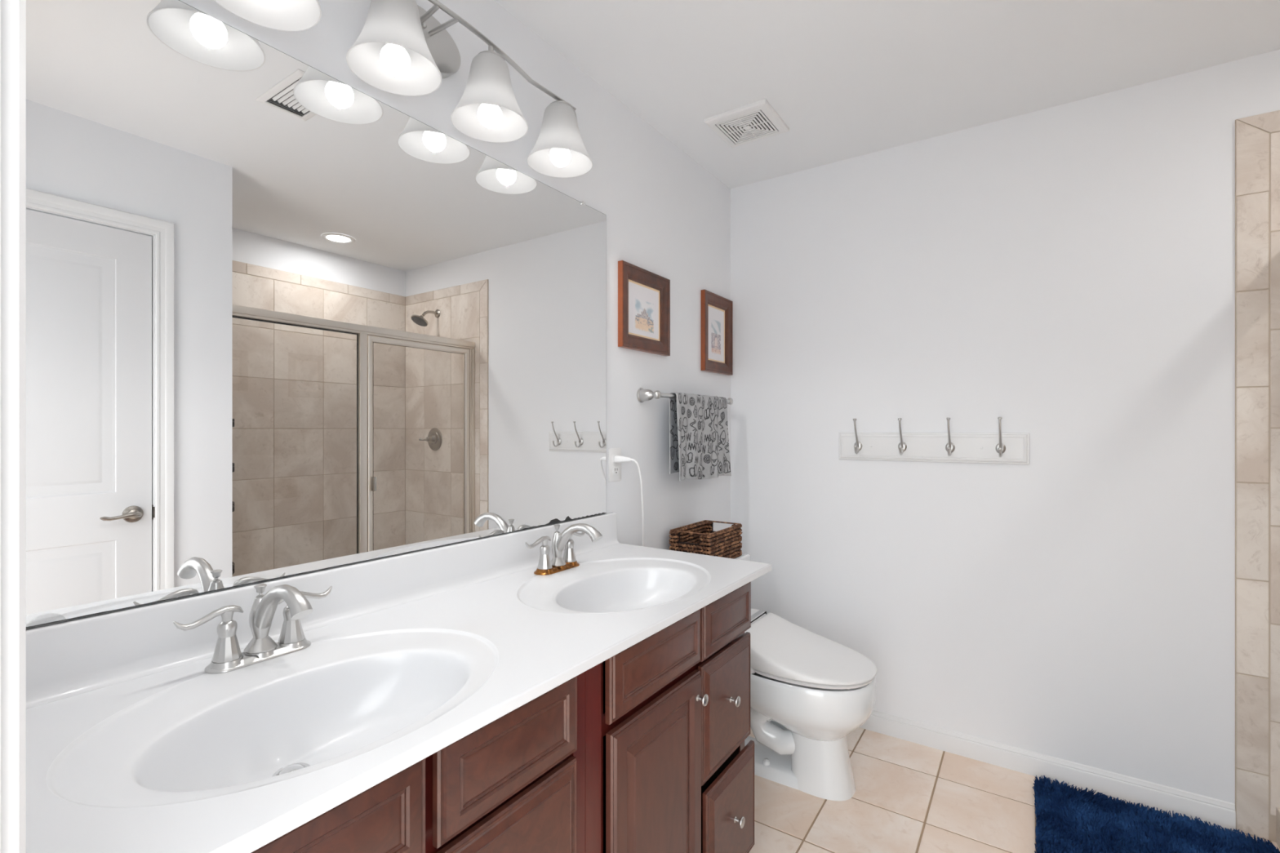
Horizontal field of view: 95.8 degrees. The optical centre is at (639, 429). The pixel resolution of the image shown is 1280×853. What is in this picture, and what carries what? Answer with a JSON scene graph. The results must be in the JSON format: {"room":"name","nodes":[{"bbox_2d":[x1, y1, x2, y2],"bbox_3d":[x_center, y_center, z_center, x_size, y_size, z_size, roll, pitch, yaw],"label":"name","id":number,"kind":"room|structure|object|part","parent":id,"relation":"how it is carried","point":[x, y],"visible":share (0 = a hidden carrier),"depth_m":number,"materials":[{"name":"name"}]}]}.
{"room":"bathroom","nodes":[
{"label":"bathroom","id":0,"kind":"room"},
{"bbox_2d":[26,0,730,629],"bbox_3d":[-0.312,0.051,1.810,0.120,2.440,2.747,0,0,34],"label":"wall","id":1,"kind":"structure","parent":0,"point":[668,216],"depth_m":2.09,"materials":[{"name":"white paint"}]},
{"bbox_2d":[26,0,606,628],"bbox_3d":[-0.535,-0.223,1.357,0.018,1.026,1.497,0,0,34],"label":"wall mirror","id":2,"kind":"object","parent":1,"relation":"attached to","point":[282,320],"visible":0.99,"depth_m":1.09,"materials":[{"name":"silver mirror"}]},
{"bbox_2d":[26,512,620,709],"bbox_3d":[-0.515,0.348,1.370,0.037,0.114,1.548,0,0,34],"label":"backsplash","id":3,"kind":"structure","parent":1,"relation":"attached to","point":[74,657],"depth_m":1.05,"materials":[{"name":"white stone"}]},
{"bbox_2d":[213,0,592,177],"bbox_3d":[-0.448,-0.863,1.315,0.209,0.251,0.945,0,0,34],"label":"vanity light","id":4,"kind":"object","parent":1,"relation":"attached to","point":[401,48],"visible":1,"depth_m":1.34,"materials":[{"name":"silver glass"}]},
{"bbox_3d":[-0.651,-0.763,0.993,0.059,0.050,0.059,0,0,34],"label":"bulb","id":5,"kind":"part","parent":4,"relation":"part of","materials":[{"name":"white glass"}]},
{"bbox_3d":[-0.651,-0.823,0.993,0.183,0.156,0.183,0,0,34],"label":"lamp shade","id":6,"kind":"part","parent":4,"relation":"part of","materials":[{"name":"white glass"}]},
{"bbox_3d":[-0.508,-0.823,1.203,0.183,0.156,0.183,0,0,34],"label":"lamp shade","id":7,"kind":"part","parent":4,"relation":"part of","materials":[{"name":"white glass"}]},
{"bbox_3d":[-0.508,-0.763,1.203,0.059,0.050,0.059,0,0,34],"label":"bulb","id":8,"kind":"part","parent":4,"relation":"part of","materials":[{"name":"white glass"}]},
{"bbox_3d":[-0.483,-0.939,1.312,0.097,0.015,0.011,0,0,39],"label":"arm","id":9,"kind":"part","parent":4,"relation":"part of","materials":[{"name":"silver metal"}]},
{"bbox_3d":[-0.458,-0.939,1.349,0.097,0.015,0.011,0,0,29],"label":"arm","id":10,"kind":"part","parent":4,"relation":"part of","materials":[{"name":"silver metal"}]},
{"bbox_3d":[-0.366,-0.823,1.413,0.183,0.156,0.183,0,0,34],"label":"lamp shade","id":11,"kind":"part","parent":4,"relation":"part of","materials":[{"name":"white glass"}]},
{"bbox_3d":[-0.366,-0.763,1.413,0.059,0.050,0.059,0,0,34],"label":"bulb","id":12,"kind":"part","parent":4,"relation":"part of","materials":[{"name":"white glass"}]},
{"bbox_3d":[-0.224,-0.823,1.624,0.183,0.156,0.183,0,0,34],"label":"lamp shade","id":13,"kind":"part","parent":4,"relation":"part of","materials":[{"name":"white glass"}]},
{"bbox_3d":[-0.224,-0.763,1.624,0.059,0.050,0.059,0,0,34],"label":"bulb","id":14,"kind":"part","parent":4,"relation":"part of","materials":[{"name":"white glass"}]},
{"bbox_2d":[608,448,621,482],"bbox_3d":[-0.086,0.125,2.029,0.008,0.117,0.072,0,0,34],"label":"wall outlet","id":15,"kind":"object","parent":1,"relation":"attached to","point":[614,468],"visible":0.95,"depth_m":2.02,"materials":[{"name":"white plastic"}]},
{"bbox_2d":[613,466,618,474],"bbox_3d":[-0.084,0.145,2.028,0.002,0.029,0.033,0,0,34],"label":"receptacle","id":16,"kind":"object","parent":15,"relation":"attached to","point":[615,468],"depth_m":2.03,"materials":[{"name":"white plastic"}]},
{"bbox_2d":[613,455,644,546],"bbox_3d":[0.055,0.505,2.082,0.315,0.824,0.096,0,0,-31],"label":"power cord","id":17,"kind":"object","parent":1,"relation":"attached to","point":[618,459],"visible":0.59,"depth_m":2.01,"materials":[{"name":"white plastic"}]},
{"bbox_2d":[617,260,670,355],"bbox_3d":[0.022,-0.443,2.175,0.022,0.303,0.323,0,0,34],"label":"picture frame","id":18,"kind":"object","parent":1,"relation":"attached to","point":[643,295],"visible":1,"depth_m":2.16,"materials":[{"name":"brown wood"}]},
{"bbox_2d":[636,387,733,404],"bbox_3d":[0.213,-0.127,2.401,0.087,0.056,0.677,0,0,34],"label":"towel bar","id":19,"kind":"object","parent":1,"relation":"attached to","point":[642,395],"visible":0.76,"depth_m":2.14,"materials":[{"name":"silver metal"}]},
{"bbox_2d":[669,391,731,480],"bbox_3d":[0.257,0.033,2.404,0.056,0.351,0.452,0,0,34],"label":"hand towel","id":20,"kind":"object","parent":19,"relation":"hanging from","point":[699,440],"visible":1,"depth_m":2.35,"materials":[{"name":"grey fabric"}]},
{"bbox_2d":[701,289,732,375],"bbox_3d":[0.358,-0.438,2.673,0.022,0.356,0.284,0,0,34],"label":"picture frame","id":21,"kind":"object","parent":1,"relation":"attached to","point":[716,309],"visible":1,"depth_m":2.67,"materials":[{"name":"brown wood"}]},
{"bbox_2d":[493,0,1279,188],"bbox_3d":[0.834,-1.219,1.033,2.890,0.100,2.747,0,0,34],"label":"ceiling","id":22,"kind":"structure","parent":0,"point":[847,79],"depth_m":1.80,"materials":[{"name":"white paint"}]},
{"bbox_2d":[703,97,789,147],"bbox_3d":[0.410,-1.160,2.212,0.244,0.017,0.244,0,0,34],"label":"ceiling vent","id":23,"kind":"object","parent":22,"relation":"in","point":[758,120],"visible":1,"depth_m":2.19,"materials":[{"name":"white plastic"}]},
{"bbox_2d":[730,48,1279,804],"bbox_3d":[1.620,0.051,2.087,2.770,2.440,0.120,0,0,34],"label":"wall","id":24,"kind":"structure","parent":0,"point":[1064,273],"depth_m":2.14,"materials":[{"name":"white paint"}]},
{"bbox_2d":[839,417,1029,464],"bbox_3d":[1.131,0.043,2.296,0.688,0.176,0.082,0,0,34],"label":"hook rail","id":25,"kind":"object","parent":24,"relation":"attached to","point":[1012,448],"visible":1,"depth_m":2.29,"materials":[{"name":"white paint"}]},
{"bbox_2d":[859,710,1235,831],"bbox_3d":[1.165,1.230,2.316,1.734,0.083,0.013,0,0,34],"label":"baseboard","id":26,"kind":"structure","parent":24,"relation":"attached to","point":[1220,812],"depth_m":2.08,"materials":[{"name":"white paint"}]},
{"bbox_2d":[1235,110,1279,842],"bbox_3d":[1.851,0.146,0.977,0.902,2.250,1.461,0,0,34],"label":"shower tile","id":27,"kind":"structure","parent":24,"relation":"attached to","point":[1257,137],"depth_m":1.80,"materials":[{"name":"beige tile"}]},
{"bbox_2d":[748,727,1279,852],"bbox_3d":[0.428,1.301,0.433,2.890,0.060,4.197,0,0,34],"label":"floor","id":28,"kind":"structure","parent":0,"point":[908,797],"depth_m":1.93,"materials":[{"name":"beige tile"}]},
{"bbox_2d":[251,671,585,852],"bbox_3d":[-0.513,0.843,0.883,0.582,0.856,0.745,0,0,34],"label":"vanity cabinet","id":29,"kind":"object","parent":28,"relation":"on","point":[516,783],"visible":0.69,"depth_m":0.85,"materials":[{"name":"brown wood"}]},
{"bbox_3d":[-0.386,0.492,0.613,0.020,0.139,0.366,0,0,34],"label":"false drawer","id":30,"kind":"part","parent":29,"relation":"part of","materials":[{"name":"brown wood"}]},
{"bbox_2d":[26,512,772,852],"bbox_3d":[-0.288,0.412,1.219,0.582,0.242,1.552,0,0,34],"label":"countertop","id":31,"kind":"structure","parent":29,"relation":"on","point":[132,747],"depth_m":0.93,"materials":[{"name":"white stone"}]},
{"bbox_2d":[173,583,332,673],"bbox_3d":[-0.650,0.327,0.980,0.201,0.137,0.205,0,0,-20],"label":"faucet","id":32,"kind":"object","parent":31,"relation":"on","point":[228,656],"visible":1,"depth_m":0.97,"materials":[{"name":"silver metal"}]},
{"bbox_3d":[-0.702,0.307,0.944,0.018,0.025,0.098,0,0,34],"label":"lever","id":33,"kind":"part","parent":32,"relation":"part of","materials":[{"name":"silver metal"}]},
{"bbox_3d":[-0.688,0.341,0.964,0.040,0.082,0.040,0,0,-11],"label":"handle","id":34,"kind":"part","parent":32,"relation":"part of","materials":[{"name":"silver metal"}]},
{"bbox_3d":[-0.660,0.389,1.006,0.057,0.013,0.163,0,0,34],"label":"plate","id":35,"kind":"part","parent":32,"relation":"part of","materials":[{"name":"silver metal"}]},
{"bbox_3d":[-0.660,0.282,1.007,0.019,0.023,0.019,0,0,34],"label":"pop knob","id":36,"kind":"part","parent":32,"relation":"part of","materials":[{"name":"silver metal"}]},
{"bbox_3d":[-0.602,0.311,0.967,0.175,0.105,0.034,0,0,34],"label":"spout","id":37,"kind":"part","parent":32,"relation":"part of","materials":[{"name":"silver metal"}]},
{"bbox_3d":[-0.631,0.341,1.048,0.040,0.082,0.040,0,0,-11],"label":"handle","id":38,"kind":"part","parent":32,"relation":"part of","materials":[{"name":"silver metal"}]},
{"bbox_3d":[-0.617,0.307,1.069,0.018,0.025,0.098,0,0,34],"label":"lever","id":39,"kind":"part","parent":32,"relation":"part of","materials":[{"name":"silver metal"}]},
{"bbox_2d":[45,628,498,808],"bbox_3d":[-0.484,0.464,0.876,0.444,0.138,0.584,0,0,34],"label":"sink basin","id":40,"kind":"object","parent":31,"relation":"in","point":[264,734],"depth_m":0.88,"materials":[{"name":"white ceramic"}]},
{"bbox_2d":[525,523,603,575],"bbox_3d":[-0.224,0.327,1.609,0.201,0.137,0.205,0,0,-20],"label":"faucet","id":41,"kind":"object","parent":31,"relation":"on","point":[545,566],"visible":1,"depth_m":1.60,"materials":[{"name":"silver metal"}]},
{"bbox_3d":[-0.276,0.307,1.573,0.018,0.025,0.098,0,0,34],"label":"lever","id":42,"kind":"part","parent":41,"relation":"part of","materials":[{"name":"silver metal"}]},
{"bbox_3d":[-0.262,0.341,1.594,0.040,0.082,0.040,0,0,-11],"label":"handle","id":43,"kind":"part","parent":41,"relation":"part of","materials":[{"name":"silver metal"}]},
{"bbox_3d":[-0.234,0.389,1.636,0.057,0.013,0.163,0,0,34],"label":"plate","id":44,"kind":"part","parent":41,"relation":"part of","materials":[{"name":"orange metal"}]},
{"bbox_3d":[-0.234,0.282,1.636,0.019,0.023,0.019,0,0,34],"label":"pop knob","id":45,"kind":"part","parent":41,"relation":"part of","materials":[{"name":"silver metal"}]},
{"bbox_3d":[-0.205,0.341,1.678,0.040,0.082,0.040,0,0,-11],"label":"handle","id":46,"kind":"part","parent":41,"relation":"part of","materials":[{"name":"silver metal"}]},
{"bbox_3d":[-0.175,0.311,1.596,0.175,0.105,0.034,0,0,34],"label":"spout","id":47,"kind":"part","parent":41,"relation":"part of","materials":[{"name":"silver metal"}]},
{"bbox_3d":[-0.191,0.307,1.698,0.018,0.025,0.098,0,0,34],"label":"lever","id":48,"kind":"part","parent":41,"relation":"part of","materials":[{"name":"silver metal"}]},
{"bbox_2d":[516,557,711,613],"bbox_3d":[-0.055,0.464,1.508,0.444,0.138,0.584,0,0,34],"label":"sink basin","id":49,"kind":"object","parent":31,"relation":"in","point":[598,585],"depth_m":1.62,"materials":[{"name":"white ceramic"}]},
{"bbox_3d":[-0.193,0.494,0.898,0.020,0.143,0.288,0,0,34],"label":"drawer","id":50,"kind":"part","parent":29,"relation":"part of","materials":[{"name":"brown wood"}]},
{"bbox_3d":[-0.317,0.798,0.751,0.019,0.766,0.745,0,0,34],"label":"frame","id":51,"kind":"part","parent":29,"relation":"part of","materials":[{"name":"brown wood"}]},
{"bbox_3d":[-0.193,0.723,0.899,0.019,0.289,0.288,0,0,34],"label":"drawer","id":52,"kind":"part","parent":29,"relation":"part of","materials":[{"name":"brown wood"}]},
{"bbox_2d":[585,581,754,852],"bbox_3d":[-0.091,0.843,1.495,0.593,0.856,0.738,0,0,34],"label":"vanity cabinet","id":53,"kind":"object","parent":28,"relation":"on","point":[669,768],"visible":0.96,"depth_m":1.30,"materials":[{"name":"brown wood"}]},
{"bbox_3d":[0.043,0.492,1.247,0.020,0.139,0.362,0,0,34],"label":"false drawer","id":54,"kind":"part","parent":53,"relation":"part of","materials":[{"name":"brown wood"}]},
{"bbox_3d":[0.043,0.878,1.246,0.020,0.594,0.356,0,0,34],"label":"door","id":55,"kind":"part","parent":53,"relation":"part of","materials":[{"name":"brown wood"}]},
{"bbox_3d":[0.146,0.635,1.360,0.026,0.027,0.027,0,0,34],"label":"knob","id":56,"kind":"part","parent":53,"relation":"part of","materials":[{"name":"silver metal"}]},
{"bbox_3d":[0.231,0.723,1.524,0.019,0.289,0.291,0,0,34],"label":"drawer","id":57,"kind":"part","parent":53,"relation":"part of","materials":[{"name":"brown wood"}]},
{"bbox_3d":[0.231,0.494,1.524,0.020,0.143,0.291,0,0,34],"label":"drawer","id":58,"kind":"part","parent":53,"relation":"part of","materials":[{"name":"brown wood"}]},
{"bbox_3d":[0.241,1.029,1.517,0.019,0.292,0.291,0,0,34],"label":"drawer","id":59,"kind":"part","parent":53,"relation":"part of","materials":[{"name":"brown wood"}]},
{"bbox_3d":[0.248,0.710,1.512,0.026,0.027,0.027,0,0,34],"label":"knob","id":60,"kind":"part","parent":53,"relation":"part of","materials":[{"name":"silver metal"}]},
{"bbox_3d":[0.258,1.021,1.506,0.026,0.027,0.027,0,0,34],"label":"knob","id":61,"kind":"part","parent":53,"relation":"part of","materials":[{"name":"silver metal"}]},
{"bbox_2d":[734,552,876,800],"bbox_3d":[0.489,0.902,2.193,0.766,0.738,0.470,0,0,34],"label":"toilet","id":62,"kind":"object","parent":28,"relation":"on","point":[809,691],"visible":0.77,"depth_m":2.01,"materials":[{"name":"white ceramic"}]},
{"bbox_2d":[668,520,742,559],"bbox_3d":[0.271,0.464,2.348,0.182,0.136,0.304,0,0,34],"label":"wicker basket","id":63,"kind":"object","parent":62,"relation":"on","point":[700,538],"visible":0.78,"depth_m":2.29,"materials":[{"name":"brown wicker"}]},
{"bbox_3d":[0.261,0.549,2.348,0.214,0.032,0.470,0,0,34],"label":"tank lid","id":64,"kind":"part","parent":62,"relation":"part of","materials":[{"name":"white ceramic"}]},
{"bbox_3d":[0.620,0.792,2.104,0.450,0.104,0.392,0,0,34],"label":"seat lid","id":65,"kind":"part","parent":62,"relation":"part of","materials":[{"name":"white plastic"}]},
{"bbox_3d":[0.607,0.858,2.113,0.472,0.019,0.382,0,0,34],"label":"seat","id":66,"kind":"part","parent":62,"relation":"part of","materials":[{"name":"white plastic"}]},
{"bbox_3d":[0.562,0.974,2.143,0.585,0.214,0.380,0,0,34],"label":"bowl","id":67,"kind":"part","parent":62,"relation":"part of","materials":[{"name":"white ceramic"}]},
{"bbox_2d":[1031,775,1279,852],"bbox_3d":[1.375,1.256,1.474,0.624,0.030,1.103,0,0,34],"label":"bath rug","id":68,"kind":"object","parent":28,"relation":"on","point":[1069,820],"visible":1,"depth_m":1.81,"materials":[{"name":"blue fabric"}]},
{"bbox_2d":[1275,807,1279,848],"bbox_3d":[1.597,1.215,1.148,0.115,0.112,1.442,0,0,34],"label":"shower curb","id":69,"kind":"object","parent":28,"relation":"on","point":[1277,809],"visible":1,"depth_m":1.76,"materials":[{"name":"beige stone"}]},
{"bbox_3d":[-0.272,0.051,0.196,1.757,2.440,0.119,0,0,34],"label":"wall","id":70,"kind":"structure","parent":0,"visible":0},
{"bbox_2d":[0,0,26,852],"bbox_3d":[-0.040,0.206,0.122,0.920,2.132,0.018,0,0,34],"label":"door frame","id":71,"kind":"structure","parent":70,"relation":"attached to","point":[12,12],"depth_m":0.34,"materials":[{"name":"white paint"}]}
]}

